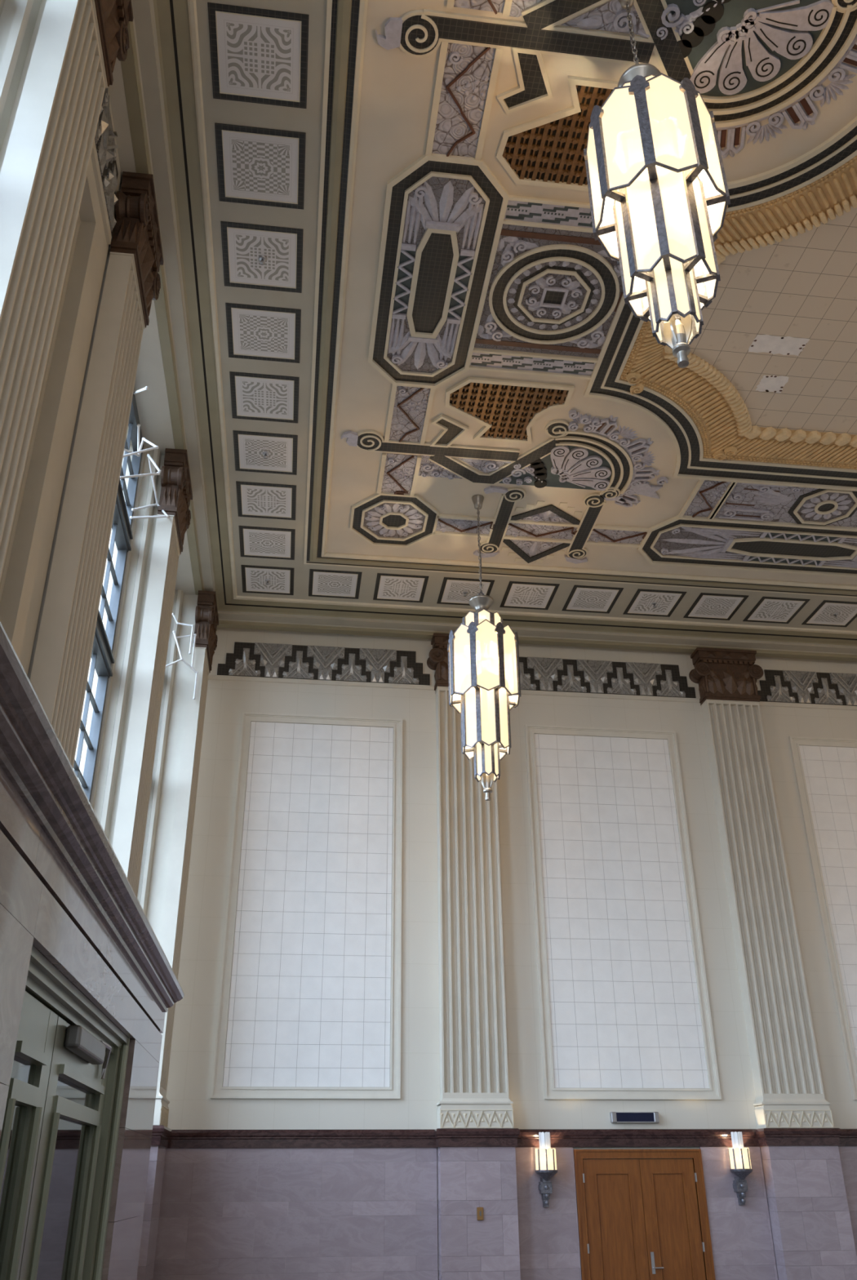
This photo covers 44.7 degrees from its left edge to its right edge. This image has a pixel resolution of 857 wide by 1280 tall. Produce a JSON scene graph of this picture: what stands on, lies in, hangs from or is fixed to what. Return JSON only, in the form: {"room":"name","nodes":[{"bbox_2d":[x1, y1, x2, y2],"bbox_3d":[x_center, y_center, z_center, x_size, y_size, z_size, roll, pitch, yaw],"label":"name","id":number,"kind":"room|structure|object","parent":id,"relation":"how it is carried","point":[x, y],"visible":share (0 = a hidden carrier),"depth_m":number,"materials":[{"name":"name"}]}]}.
{"room":"grand station hall","nodes":[
{"label":"grand station hall","id":0,"kind":"room"},
{"bbox_2d":[0,0,198,942],"bbox_3d":[-2.474,-1.840,3.583,0.925,10.700,26.000,3,-28,-7],"label":"wall","id":1,"kind":"structure","parent":0,"point":[26,575],"depth_m":8.89,"materials":[{"name":"beige paint"}]},
{"bbox_2d":[0,221,78,588],"bbox_3d":[-2.780,-0.951,6.861,0.030,5.750,0.540,3,-28,-7],"label":"wall panel","id":2,"kind":"object","parent":1,"relation":"attached to","point":[77,221],"visible":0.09,"depth_m":7.50,"materials":[{"name":"grey paint"}]},
{"bbox_2d":[30,171,164,768],"bbox_3d":[-2.652,0.515,7.571,0.305,10.199,1.170,3,-28,-7],"label":"fluted pilaster","id":3,"kind":"object","parent":1,"relation":"attached to","point":[60,673],"visible":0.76,"depth_m":8.33,"materials":[{"name":"beige paint"}]},
{"bbox_2d":[94,86,118,241],"bbox_3d":[-2.653,-4.128,8.590,0.085,0.617,1.645,3,-28,-7],"label":"frieze","id":4,"kind":"object","parent":1,"relation":"attached to","point":[106,147],"visible":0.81,"depth_m":8.68,"materials":[{"name":"tile"}]},
{"bbox_2d":[73,393,143,802],"bbox_3d":[-3.361,0.229,9.919,0.150,7.517,2.950,3,-28,-7],"label":"window","id":5,"kind":"structure","parent":1,"relation":"in","point":[102,656],"depth_m":11.43,"materials":[{"name":"glass"}]},
{"bbox_2d":[120,471,159,479],"bbox_3d":[-3.257,-1.855,11.752,0.038,0.390,0.533,-19,-33,31],"label":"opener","id":6,"kind":"object","parent":5,"relation":"attached to","point":[157,473],"visible":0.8,"depth_m":11.74,"materials":[{"name":"white metal"}]},
{"bbox_2d":[123,423,159,457],"bbox_3d":[-3.281,-2.217,12.040,0.398,0.960,0.898,3,-28,-7],"label":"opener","id":7,"kind":"object","parent":5,"relation":"attached to","point":[140,450],"visible":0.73,"depth_m":11.98,"materials":[{"name":"white metal"}]},
{"bbox_2d":[133,386,149,394],"bbox_3d":[-3.165,-2.744,11.462,0.036,0.740,1.019,13,-30,-23],"label":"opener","id":8,"kind":"object","parent":5,"relation":"attached to","point":[145,388],"visible":0.96,"depth_m":11.29,"materials":[{"name":"white metal"}]},
{"bbox_2d":[129,453,168,519],"bbox_3d":[-3.311,-1.833,12.421,0.428,0.790,0.768,3,-28,-7],"label":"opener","id":9,"kind":"object","parent":5,"relation":"attached to","point":[149,457],"visible":1,"depth_m":12.53,"materials":[{"name":"white metal"}]},
{"bbox_3d":[-3.843,1.965,13.254,0.150,7.517,2.430,3,-28,-7],"label":"window","id":10,"kind":"structure","parent":1,"relation":"in","visible":0},
{"bbox_2d":[165,631,198,699],"bbox_3d":[-3.672,0.343,15.411,0.595,1.030,0.086,16,-32,-29],"label":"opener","id":11,"kind":"object","parent":10,"relation":"attached to","point":[174,632],"visible":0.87,"depth_m":15.45,"materials":[{"name":"white metal"}]},
{"bbox_2d":[172,613,196,667],"bbox_3d":[-3.680,-0.007,15.627,0.400,0.870,0.122,11,-30,-21],"label":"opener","id":12,"kind":"object","parent":10,"relation":"attached to","point":[173,614],"visible":0.99,"depth_m":15.68,"materials":[{"name":"white metal"}]},
{"bbox_2d":[165,627,856,1268],"bbox_3d":[4.673,4.645,16.158,18.700,10.700,0.250,3,-28,-7],"label":"wall","id":13,"kind":"structure","parent":0,"point":[191,1106],"depth_m":15.89,"materials":[{"name":"beige paint"}]},
{"bbox_2d":[210,711,402,1098],"bbox_3d":[-1.684,3.745,15.540,2.576,5.675,0.045,3,-28,-7],"label":"tile panel","id":14,"kind":"object","parent":13,"relation":"attached to","point":[309,1004],"visible":1,"depth_m":15.40,"materials":[{"name":"tile"}]},
{"bbox_2d":[217,641,430,685],"bbox_3d":[-1.705,0.375,17.269,3.490,0.617,0.085,3,-28,-7],"label":"frieze","id":15,"kind":"object","parent":13,"relation":"attached to","point":[248,659],"visible":1,"depth_m":17.27,"materials":[{"name":"paint"}]},
{"bbox_2d":[153,1146,856,1279],"bbox_3d":[4.941,8.246,14.156,17.849,2.459,0.050,3,-28,-7],"label":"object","id":16,"kind":"structure","parent":13,"relation":"attached to","point":[374,1234],"depth_m":13.69,"materials":[{"name":"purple stone"}]},
{"bbox_2d":[534,1132,557,1207],"bbox_3d":[1.585,7.130,14.045,0.310,0.900,0.315,3,-28,-7],"label":"wall lamp","id":17,"kind":"object","parent":16,"relation":"attached to","point":[545,1160],"visible":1,"depth_m":13.99,"materials":[{"name":"white glass"}]},
{"bbox_2d":[728,1131,752,1204],"bbox_3d":[4.303,7.275,14.362,0.310,0.900,0.315,3,-28,-7],"label":"wall lamp","id":18,"kind":"object","parent":16,"relation":"attached to","point":[740,1160],"visible":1,"depth_m":14.31,"materials":[{"name":"white glass"}]},
{"bbox_2d":[165,1128,856,1148],"bbox_3d":[4.935,7.045,14.755,17.850,0.223,0.115,3,-28,-7],"label":"trim","id":19,"kind":"structure","parent":13,"relation":"attached to","point":[364,1138],"depth_m":14.13,"materials":[{"name":"red stone"}]},
{"bbox_2d":[208,674,856,711],"bbox_3d":[5.063,1.061,17.918,17.500,0.078,0.035,3,-28,-7],"label":"trim","id":20,"kind":"structure","parent":13,"relation":"attached to","point":[226,677],"depth_m":17.54,"materials":[{"name":"beige paint"}]},
{"bbox_2d":[519,657,695,697],"bbox_3d":[2.857,0.620,17.801,3.490,0.617,0.085,3,-28,-7],"label":"frieze","id":21,"kind":"object","parent":13,"relation":"attached to","point":[536,673],"visible":0.95,"depth_m":17.82,"materials":[{"name":"paint"}]},
{"bbox_2d":[524,724,721,1099],"bbox_3d":[2.888,3.990,16.073,2.574,5.675,0.045,3,-28,-7],"label":"tile panel","id":22,"kind":"object","parent":13,"relation":"attached to","point":[625,1014],"visible":1,"depth_m":15.93,"materials":[{"name":"tile"}]},
{"bbox_2d":[609,1111,659,1123],"bbox_3d":[2.893,6.704,14.638,0.690,0.138,0.085,3,-28,-7],"label":"sign","id":23,"kind":"object","parent":13,"relation":"attached to","point":[615,1117],"visible":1,"depth_m":14.61,"materials":[{"name":"blue glass"}]},
{"bbox_2d":[573,1148,715,1279],"bbox_3d":[2.902,8.133,13.881,1.810,2.432,0.111,3,-28,-7],"label":"door","id":24,"kind":"structure","parent":13,"relation":"in","point":[638,1219],"depth_m":14.07,"materials":[{"name":"brown wood"}]},
{"bbox_2d":[757,669,856,706],"bbox_3d":[7.405,0.863,18.331,3.490,0.617,0.085,3,-28,-7],"label":"frieze","id":25,"kind":"object","parent":13,"relation":"attached to","point":[779,686],"visible":0.99,"depth_m":18.24,"materials":[{"name":"paint"}]},
{"bbox_2d":[788,736,856,1099],"bbox_3d":[7.438,4.233,16.604,2.575,5.675,0.045,3,-28,-7],"label":"tile panel","id":26,"kind":"object","parent":13,"relation":"attached to","point":[825,769],"visible":1,"depth_m":16.92,"materials":[{"name":"tile"}]},
{"bbox_2d":[325,0,856,585],"bbox_3d":[6.310,-5.834,6.931,18.700,0.001,26.400,3,-28,-7],"label":"ceiling","id":27,"kind":"structure","parent":0,"point":[397,90],"depth_m":11.72,"materials":[{"name":"beige paint"}]},
{"bbox_2d":[349,492,439,547],"bbox_3d":[-0.487,-1.687,14.771,1.226,0.045,1.306,3,-28,-7],"label":"medallion","id":28,"kind":"object","parent":27,"relation":"attached to","point":[384,518],"visible":1,"depth_m":14.74,"materials":[{"name":"paint"}]},
{"bbox_2d":[377,453,422,496],"bbox_3d":[-0.395,-2.185,13.823,0.510,0.035,0.863,3,-28,-7],"label":"band","id":29,"kind":"object","parent":27,"relation":"attached to","point":[398,473],"visible":1,"depth_m":13.80,"materials":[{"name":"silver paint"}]},
{"bbox_2d":[384,384,435,444],"bbox_3d":[-0.237,-2.757,12.726,0.510,0.035,1.088,3,-28,-7],"label":"band","id":30,"kind":"object","parent":27,"relation":"attached to","point":[410,408],"visible":1,"depth_m":12.72,"materials":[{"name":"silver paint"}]},
{"bbox_2d":[368,153,509,388],"bbox_3d":[0.037,-3.702,10.894,1.160,0.050,3.110,3,-28,-7],"label":"ceiling panel","id":31,"kind":"object","parent":27,"relation":"attached to","point":[444,215],"visible":1,"depth_m":10.67,"materials":[{"name":"paint"}]},
{"bbox_2d":[430,413,468,448],"bbox_3d":[0.163,-2.591,13.045,0.450,0.040,0.563,18,-32,-31],"label":"lightning motif","id":32,"kind":"object","parent":27,"relation":"attached to","point":[452,429],"visible":1,"depth_m":13.01,"materials":[{"name":"paint"}]},
{"bbox_2d":[341,419,570,484],"bbox_3d":[0.371,-2.357,13.487,2.877,0.050,1.258,-2,-28,4],"label":"ornament","id":33,"kind":"object","parent":27,"relation":"attached to","point":[495,464],"visible":1,"depth_m":13.41,"materials":[{"name":"paint"}]},
{"bbox_2d":[425,41,502,160],"bbox_3d":[0.292,-4.662,9.066,0.510,0.035,1.088,3,-28,-7],"label":"band","id":34,"kind":"object","parent":27,"relation":"attached to","point":[466,78],"visible":1,"depth_m":9.03,"materials":[{"name":"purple paint"}]},
{"bbox_2d":[433,513,495,537],"bbox_3d":[0.511,-1.629,14.907,0.848,0.035,0.480,3,-28,-7],"label":"band","id":35,"kind":"object","parent":27,"relation":"attached to","point":[447,524],"visible":0.99,"depth_m":14.91,"materials":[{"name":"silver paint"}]},
{"bbox_2d":[446,0,512,16],"bbox_3d":[0.496,-5.399,7.650,0.510,0.035,1.590,3,-28,-7],"label":"band","id":36,"kind":"object","parent":27,"relation":"attached to","point":[504,6],"visible":1,"depth_m":8.31,"materials":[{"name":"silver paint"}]},
{"bbox_2d":[447,494,520,800],"bbox_3d":[0.691,-0.027,13.326,0.907,4.338,0.907,3,-28,-7],"label":"hanging lamp","id":37,"kind":"object","parent":27,"relation":"hanging from","point":[484,668],"visible":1,"depth_m":12.73,"materials":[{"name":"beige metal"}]},
{"bbox_2d":[473,485,525,558],"bbox_3d":[0.943,-1.649,14.857,0.591,0.050,1.776,3,-28,-7],"label":"bar","id":38,"kind":"object","parent":27,"relation":"attached to","point":[509,497],"visible":0.99,"depth_m":14.69,"materials":[{"name":"paint"}]},
{"bbox_2d":[444,376,574,444],"bbox_3d":[0.911,-2.778,12.693,1.492,0.042,1.090,3,-28,-7],"label":"ceiling vent","id":39,"kind":"object","parent":27,"relation":"in","point":[508,410],"visible":1,"depth_m":12.55,"materials":[{"name":"brown metal"}]},
{"bbox_2d":[497,47,552,114],"bbox_3d":[0.769,-4.776,8.848,0.450,0.040,0.563,-10,-29,18],"label":"lightning motif","id":40,"kind":"object","parent":27,"relation":"attached to","point":[534,88],"visible":1,"depth_m":8.91,"materials":[{"name":"paint"}]},
{"bbox_2d":[195,0,856,631],"bbox_3d":[6.887,-6.008,6.645,17.240,0.062,25.190,3,-28,-7],"label":"ceiling border","id":41,"kind":"structure","parent":27,"relation":"attached to","point":[308,120],"depth_m":11.92,"materials":[{"name":"grey paint"}]},
{"bbox_2d":[207,2,309,108],"bbox_3d":[-1.409,-4.848,8.686,0.800,0.010,0.830,3,-28,-7],"label":"ceiling panel","id":42,"kind":"object","parent":41,"relation":"attached to","point":[258,55],"visible":1,"depth_m":8.66,"materials":[{"name":"paint"}]},
{"bbox_2d":[214,123,306,209],"bbox_3d":[-1.545,-4.358,9.628,0.800,0.010,0.830,3,-28,-7],"label":"ceiling panel","id":43,"kind":"object","parent":41,"relation":"attached to","point":[256,166],"visible":1,"depth_m":9.61,"materials":[{"name":"paint"}]},
{"bbox_2d":[220,221,303,293],"bbox_3d":[-1.681,-3.868,10.570,0.800,0.010,0.830,3,-28,-7],"label":"ceiling panel","id":44,"kind":"object","parent":41,"relation":"attached to","point":[242,244],"visible":1,"depth_m":10.54,"materials":[{"name":"paint"}]},
{"bbox_2d":[258,255,266,265],"bbox_3d":[-1.681,-3.839,10.555,0.084,0.066,0.084,3,-28,-7],"label":"sprinkler head","id":45,"kind":"object","parent":44,"relation":"attached to","point":[262,259],"visible":1,"depth_m":10.55},
{"bbox_2d":[225,302,301,363],"bbox_3d":[-1.817,-3.377,11.511,0.800,0.010,0.830,3,-28,-7],"label":"ceiling panel","id":46,"kind":"object","parent":41,"relation":"attached to","point":[257,332],"visible":1,"depth_m":11.49,"materials":[{"name":"paint"}]},
{"bbox_2d":[229,371,299,422],"bbox_3d":[-1.953,-2.887,12.453,0.800,0.010,0.830,3,-28,-7],"label":"ceiling panel","id":47,"kind":"object","parent":41,"relation":"attached to","point":[257,397],"visible":1,"depth_m":12.44,"materials":[{"name":"paint"}]},
{"bbox_2d":[233,430,297,475],"bbox_3d":[-2.089,-2.397,13.395,0.800,0.010,0.830,3,-28,-7],"label":"ceiling panel","id":48,"kind":"object","parent":41,"relation":"attached to","point":[249,446],"visible":1,"depth_m":13.38,"materials":[{"name":"paint"}]},
{"bbox_2d":[262,451,269,458],"bbox_3d":[-2.089,-2.368,13.380,0.084,0.066,0.084,3,-28,-7],"label":"sprinkler head","id":49,"kind":"object","parent":48,"relation":"attached to","point":[265,454],"visible":1,"depth_m":13.37},
{"bbox_2d":[235,480,296,519],"bbox_3d":[-2.225,-1.906,14.337,0.800,0.010,0.830,3,-28,-7],"label":"ceiling panel","id":50,"kind":"object","parent":41,"relation":"attached to","point":[255,500],"visible":1,"depth_m":14.32,"materials":[{"name":"paint"}]},
{"bbox_2d":[239,525,295,559],"bbox_3d":[-2.361,-1.416,15.279,0.800,0.010,0.830,3,-28,-7],"label":"ceiling panel","id":51,"kind":"object","parent":41,"relation":"attached to","point":[255,541],"visible":1,"depth_m":15.26,"materials":[{"name":"paint"}]},
{"bbox_2d":[240,564,294,595],"bbox_3d":[-2.498,-0.925,16.221,0.800,0.010,0.830,3,-28,-7],"label":"ceiling panel","id":52,"kind":"object","parent":41,"relation":"attached to","point":[254,577],"visible":1,"depth_m":16.21,"materials":[{"name":"paint"}]},
{"bbox_2d":[308,568,362,599],"bbox_3d":[-1.470,-0.870,16.340,0.800,0.010,0.830,3,-28,-7],"label":"ceiling panel","id":53,"kind":"object","parent":41,"relation":"attached to","point":[322,583],"visible":1,"depth_m":16.33,"materials":[{"name":"paint"}]},
{"bbox_2d":[373,573,428,602],"bbox_3d":[-0.442,-0.815,16.460,0.800,0.010,0.830,3,-28,-7],"label":"ceiling panel","id":54,"kind":"object","parent":41,"relation":"attached to","point":[388,587],"visible":1,"depth_m":16.45,"materials":[{"name":"paint"}]},
{"bbox_2d":[436,577,494,605],"bbox_3d":[0.585,-0.760,16.580,0.800,0.010,0.830,3,-28,-7],"label":"ceiling panel","id":55,"kind":"object","parent":41,"relation":"attached to","point":[451,590],"visible":0.87,"depth_m":16.51,"materials":[{"name":"paint"}]},
{"bbox_2d":[187,0,856,635],"bbox_3d":[6.956,-5.972,6.620,17.104,0.026,25.160,3,-28,-7],"label":"trim","id":56,"kind":"structure","parent":41,"relation":"attached to","point":[192,5],"depth_m":13.11,"materials":[{"name":"beige paint"}]},
{"bbox_2d":[499,581,559,609],"bbox_3d":[1.613,-0.705,16.700,0.800,0.010,0.830,3,-28,-7],"label":"ceiling panel","id":57,"kind":"object","parent":41,"relation":"attached to","point":[525,595],"visible":1,"depth_m":16.69,"materials":[{"name":"paint"}]},
{"bbox_2d":[303,0,856,597],"bbox_3d":[7.575,-6.221,6.157,16.010,0.019,23.960,3,-28,-7],"label":"trim","id":58,"kind":"structure","parent":41,"relation":"attached to","point":[329,10],"depth_m":11.47,"materials":[{"name":"black paint"}]},
{"bbox_2d":[306,0,856,596],"bbox_3d":[7.598,-6.229,6.141,15.970,0.020,23.920,3,-28,-7],"label":"trim","id":59,"kind":"structure","parent":41,"relation":"attached to","point":[334,13],"depth_m":11.19,"materials":[{"name":"paint"}]},
{"bbox_2d":[561,585,623,613],"bbox_3d":[2.640,-0.650,16.819,0.800,0.010,0.830,3,-28,-7],"label":"ceiling panel","id":60,"kind":"object","parent":41,"relation":"attached to","point":[582,598],"visible":1,"depth_m":16.80,"materials":[{"name":"paint"}]},
{"bbox_2d":[622,588,686,617],"bbox_3d":[3.668,-0.595,16.939,0.800,0.010,0.830,3,-28,-7],"label":"ceiling panel","id":61,"kind":"object","parent":41,"relation":"attached to","point":[667,602],"visible":1,"depth_m":16.93,"materials":[{"name":"paint"}]},
{"bbox_2d":[683,592,748,620],"bbox_3d":[4.696,-0.540,17.059,0.800,0.010,0.830,3,-28,-7],"label":"ceiling panel","id":62,"kind":"object","parent":41,"relation":"attached to","point":[706,606],"visible":1,"depth_m":17.04,"materials":[{"name":"paint"}]},
{"bbox_2d":[742,596,809,623],"bbox_3d":[5.723,-0.485,17.179,0.800,0.010,0.830,3,-28,-7],"label":"ceiling panel","id":63,"kind":"object","parent":41,"relation":"attached to","point":[768,609],"visible":1,"depth_m":17.17,"materials":[{"name":"paint"}]},
{"bbox_2d":[801,600,856,626],"bbox_3d":[6.751,-0.430,17.299,0.800,0.010,0.830,3,-28,-7],"label":"ceiling panel","id":64,"kind":"object","parent":41,"relation":"attached to","point":[846,611],"visible":1,"depth_m":17.31,"materials":[{"name":"paint"}]},
{"bbox_2d":[468,347,597,379],"bbox_3d":[1.185,-3.166,11.957,1.460,0.035,0.312,3,-28,-7],"label":"strip","id":65,"kind":"object","parent":27,"relation":"attached to","point":[482,359],"visible":1,"depth_m":11.97,"materials":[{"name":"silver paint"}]},
{"bbox_2d":[375,0,693,82],"bbox_3d":[1.097,-4.972,8.464,2.877,0.050,1.258,9,-29,-17],"label":"ornament","id":66,"kind":"object","parent":27,"relation":"attached to","point":[419,33],"visible":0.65,"depth_m":8.49,"materials":[{"name":"paint"}]},
{"bbox_2d":[501,500,582,563],"bbox_3d":[1.613,-1.529,15.103,1.200,0.045,1.592,3,-28,-7],"label":"diamond motif","id":67,"kind":"object","parent":27,"relation":"attached to","point":[530,551],"visible":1,"depth_m":15.28,"materials":[{"name":"grey paint"}]},
{"bbox_2d":[503,519,579,543],"bbox_3d":[1.625,-1.569,15.037,1.032,0.035,0.480,3,-28,-7],"label":"band","id":68,"kind":"object","parent":27,"relation":"attached to","point":[520,530],"visible":1,"depth_m":15.05,"materials":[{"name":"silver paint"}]},
{"bbox_2d":[502,195,592,232],"bbox_3d":[1.448,-4.114,10.136,1.460,0.035,0.312,3,-28,-7],"label":"strip","id":69,"kind":"object","parent":27,"relation":"attached to","point":[522,211],"visible":0.64,"depth_m":10.12,"materials":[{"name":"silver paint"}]},
{"bbox_2d":[474,223,623,357],"bbox_3d":[1.313,-3.636,11.044,1.493,0.045,1.720,3,-28,-7],"label":"round medallion","id":70,"kind":"object","parent":27,"relation":"attached to","point":[550,291],"visible":0.94,"depth_m":11.01,"materials":[{"name":"grey paint"}]},
{"bbox_2d":[496,75,618,191],"bbox_3d":[1.393,-4.514,9.359,1.492,0.042,1.090,3,-28,-7],"label":"ceiling vent","id":71,"kind":"object","parent":27,"relation":"in","point":[548,150],"visible":0.63,"depth_m":9.42,"materials":[{"name":"brown metal"}]},
{"bbox_2d":[309,0,856,595],"bbox_3d":[7.620,-6.231,6.123,15.930,0.034,23.880,3,-28,-7],"label":"trim","id":72,"kind":"structure","parent":27,"relation":"attached to","point":[341,50],"depth_m":11.54,"materials":[{"name":"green paint"}]},
{"bbox_2d":[498,409,668,507],"bbox_3d":[2.222,-2.333,13.559,2.310,0.050,1.699,7,-28,-15],"label":"fan ornament","id":73,"kind":"object","parent":27,"relation":"attached to","point":[590,458],"visible":1,"depth_m":13.64,"materials":[{"name":"paint"}]},
{"bbox_2d":[317,0,856,591],"bbox_3d":[7.684,-6.255,6.079,15.815,0.008,23.765,3,-28,-7],"label":"trim","id":74,"kind":"structure","parent":27,"relation":"attached to","point":[355,3],"depth_m":10.73,"materials":[{"name":"paint"}]},
{"bbox_2d":[321,0,856,590],"bbox_3d":[7.718,-6.271,6.058,15.755,0.049,23.705,3,-28,-7],"label":"trim","id":75,"kind":"structure","parent":27,"relation":"attached to","point":[363,3],"depth_m":13.34,"materials":[{"name":"paint"}]},
{"bbox_2d":[564,493,624,564],"bbox_3d":[2.331,-1.575,15.019,0.591,0.050,1.776,3,-28,-7],"label":"bar","id":76,"kind":"object","parent":27,"relation":"attached to","point":[576,552],"visible":1,"depth_m":14.90,"materials":[{"name":"paint"}]},
{"bbox_2d":[586,524,648,547],"bbox_3d":[2.756,-1.508,15.169,0.844,0.035,0.480,3,-28,-7],"label":"band","id":77,"kind":"object","parent":27,"relation":"attached to","point":[601,535],"visible":1,"depth_m":15.18,"materials":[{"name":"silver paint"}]},
{"bbox_2d":[583,0,730,368],"bbox_3d":[1.565,-3.414,7.339,0.907,3.858,0.907,3,-28,-7],"label":"hanging lamp","id":78,"kind":"object","parent":27,"relation":"hanging from","point":[659,195],"visible":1,"depth_m":6.83,"materials":[{"name":"white glass"}]},
{"bbox_2d":[678,480,737,519],"bbox_3d":[3.837,-1.948,14.336,0.510,0.035,0.938,3,-28,-7],"label":"band","id":79,"kind":"object","parent":27,"relation":"attached to","point":[706,494],"visible":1,"depth_m":14.34,"materials":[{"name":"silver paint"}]},
{"bbox_2d":[583,115,856,491],"bbox_3d":[6.668,-3.378,11.683,9.330,0.100,5.840,3,-28,-7],"label":"ceiling molding","id":80,"kind":"structure","parent":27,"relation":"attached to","point":[605,383],"depth_m":12.35,"materials":[{"name":"black paint"}]},
{"bbox_2d":[619,155,856,469],"bbox_3d":[6.811,-3.386,11.708,8.940,0.156,5.010,3,-28,-7],"label":"molding","id":81,"kind":"structure","parent":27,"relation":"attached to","point":[721,416],"depth_m":12.24,"materials":[{"name":"paint"}]},
{"bbox_2d":[637,515,856,577],"bbox_3d":[5.424,-1.349,15.494,4.610,0.050,1.270,3,-28,-7],"label":"ceiling panel","id":82,"kind":"object","parent":27,"relation":"attached to","point":[717,543],"visible":1,"depth_m":15.44,"materials":[{"name":"paint"}]},
{"bbox_2d":[656,0,856,158],"bbox_3d":[2.906,-4.801,8.819,2.310,0.050,1.699,-1,-27,2],"label":"fan ornament","id":83,"kind":"object","parent":27,"relation":"attached to","point":[752,61],"visible":0.82,"depth_m":8.68,"materials":[{"name":"paint"}]},
{"bbox_2d":[707,482,856,527],"bbox_3d":[5.543,-1.850,14.533,3.080,0.050,0.940,3,-28,-7],"label":"relief panel","id":84,"kind":"object","parent":27,"relation":"attached to","point":[746,501],"visible":1,"depth_m":14.51,"materials":[{"name":"grey paint"}]},
{"bbox_2d":[688,205,856,435],"bbox_3d":[7.093,-3.470,11.793,8.370,0.080,3.880,3,-28,-7],"label":"ceiling tiles","id":85,"kind":"structure","parent":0,"point":[804,285],"depth_m":11.62,"materials":[{"name":"beige tile"}]},
{"bbox_2d":[755,374,788,392],"bbox_3d":[4.106,-3.059,12.452,0.343,0.006,0.292,3,-28,-7],"label":"bare patch","id":86,"kind":"object","parent":85,"relation":"attached to","point":[771,383],"visible":1,"depth_m":12.45,"materials":[{"name":"paint"}]},
{"bbox_2d":[748,334,809,355],"bbox_3d":[3.984,-3.358,11.875,0.632,0.006,0.291,3,-28,-7],"label":"bare patch","id":87,"kind":"object","parent":85,"relation":"attached to","point":[786,345],"visible":1,"depth_m":11.87,"materials":[{"name":"paint"}]},
{"bbox_3d":[6.375,3.446,2.109,18.700,0.150,26.400,3,-28,-7],"label":"floor","id":88,"kind":"structure","parent":0,"visible":0},
{"bbox_2d":[0,0,133,582],"bbox_3d":[-2.338,-0.616,5.398,0.305,10.199,1.170,3,-28,-7],"label":"fluted pilaster","id":89,"kind":"object","parent":88,"relation":"on","point":[78,43],"visible":1,"depth_m":6.31,"materials":[{"name":"beige paint"}]},
{"bbox_2d":[0,621,184,1279],"bbox_3d":[-2.245,2.552,4.057,1.715,3.340,6.600,3,-28,-7],"label":"door surround","id":90,"kind":"object","parent":88,"relation":"on","point":[65,892],"visible":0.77,"depth_m":4.12,"materials":[{"name":"grey stone"}]},
{"bbox_2d":[0,945,129,1279],"bbox_3d":[-1.681,2.978,4.326,0.182,2.825,2.980,3,-28,-7],"label":"door","id":91,"kind":"structure","parent":90,"relation":"attached to","point":[60,1131],"depth_m":4.75,"materials":[{"name":"green metal"}]},
{"bbox_2d":[111,448,192,897],"bbox_3d":[-3.167,2.370,11.134,0.305,10.199,1.170,3,-28,-7],"label":"fluted pilaster","id":92,"kind":"object","parent":88,"relation":"on","point":[176,492],"visible":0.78,"depth_m":11.93,"materials":[{"name":"beige paint"}]},
{"bbox_2d":[137,590,218,1279],"bbox_3d":[-3.447,3.999,14.264,0.305,10.199,1.170,3,-28,-7],"label":"fluted pilaster","id":93,"kind":"object","parent":88,"relation":"on","point":[206,617],"visible":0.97,"depth_m":14.35,"materials":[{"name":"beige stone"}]},
{"bbox_2d":[426,632,520,1279],"bbox_3d":[0.628,4.504,15.291,1.220,10.199,0.375,3,-28,-7],"label":"fluted pilaster","id":94,"kind":"object","parent":88,"relation":"on","point":[476,1135],"visible":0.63,"depth_m":14.74,"materials":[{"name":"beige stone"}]},
{"bbox_2d":[476,1207,483,1220],"bbox_3d":[0.673,7.476,13.583,0.084,0.150,0.028,3,-28,-7],"label":"plate","id":95,"kind":"object","parent":94,"relation":"attached to","point":[479,1210],"visible":1,"depth_m":13.58,"materials":[{"name":"gold metal"}]},
{"bbox_2d":[688,647,856,1279],"bbox_3d":[5.176,4.747,15.822,1.220,10.199,0.375,3,-28,-7],"label":"fluted pilaster","id":96,"kind":"object","parent":88,"relation":"on","point":[813,1239],"visible":1,"depth_m":15.53,"materials":[{"name":"beige paint"}]},
{"bbox_3d":[15.516,-0.876,5.680,0.200,10.700,26.000,3,-28,-7],"label":"wall","id":97,"kind":"structure","parent":0,"visible":0},
{"bbox_2d":[120,21,856,662],"bbox_3d":[6.634,-5.704,6.843,17.664,0.050,25.882,3,-28,-7],"label":"trim","id":98,"kind":"structure","parent":97,"relation":"attached to","point":[130,67],"depth_m":14.54,"materials":[{"name":"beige paint"}]},
{"bbox_2d":[131,0,856,654],"bbox_3d":[6.708,-5.788,6.803,17.534,0.062,25.715,3,-28,-7],"label":"trim","id":99,"kind":"structure","parent":97,"relation":"attached to","point":[144,20],"depth_m":12.56,"materials":[{"name":"grey paint"}]},
{"bbox_2d":[169,0,856,639],"bbox_3d":[6.876,-5.918,6.682,17.244,0.010,25.340,3,-28,-7],"label":"trim","id":100,"kind":"structure","parent":97,"relation":"attached to","point":[171,1],"depth_m":13.00,"materials":[{"name":"paint"}]},
{"bbox_2d":[173,0,856,639],"bbox_3d":[6.889,-5.932,6.674,17.220,0.007,25.310,3,-28,-7],"label":"trim","id":101,"kind":"structure","parent":97,"relation":"attached to","point":[181,17],"depth_m":11.98,"materials":[{"name":"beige paint"}]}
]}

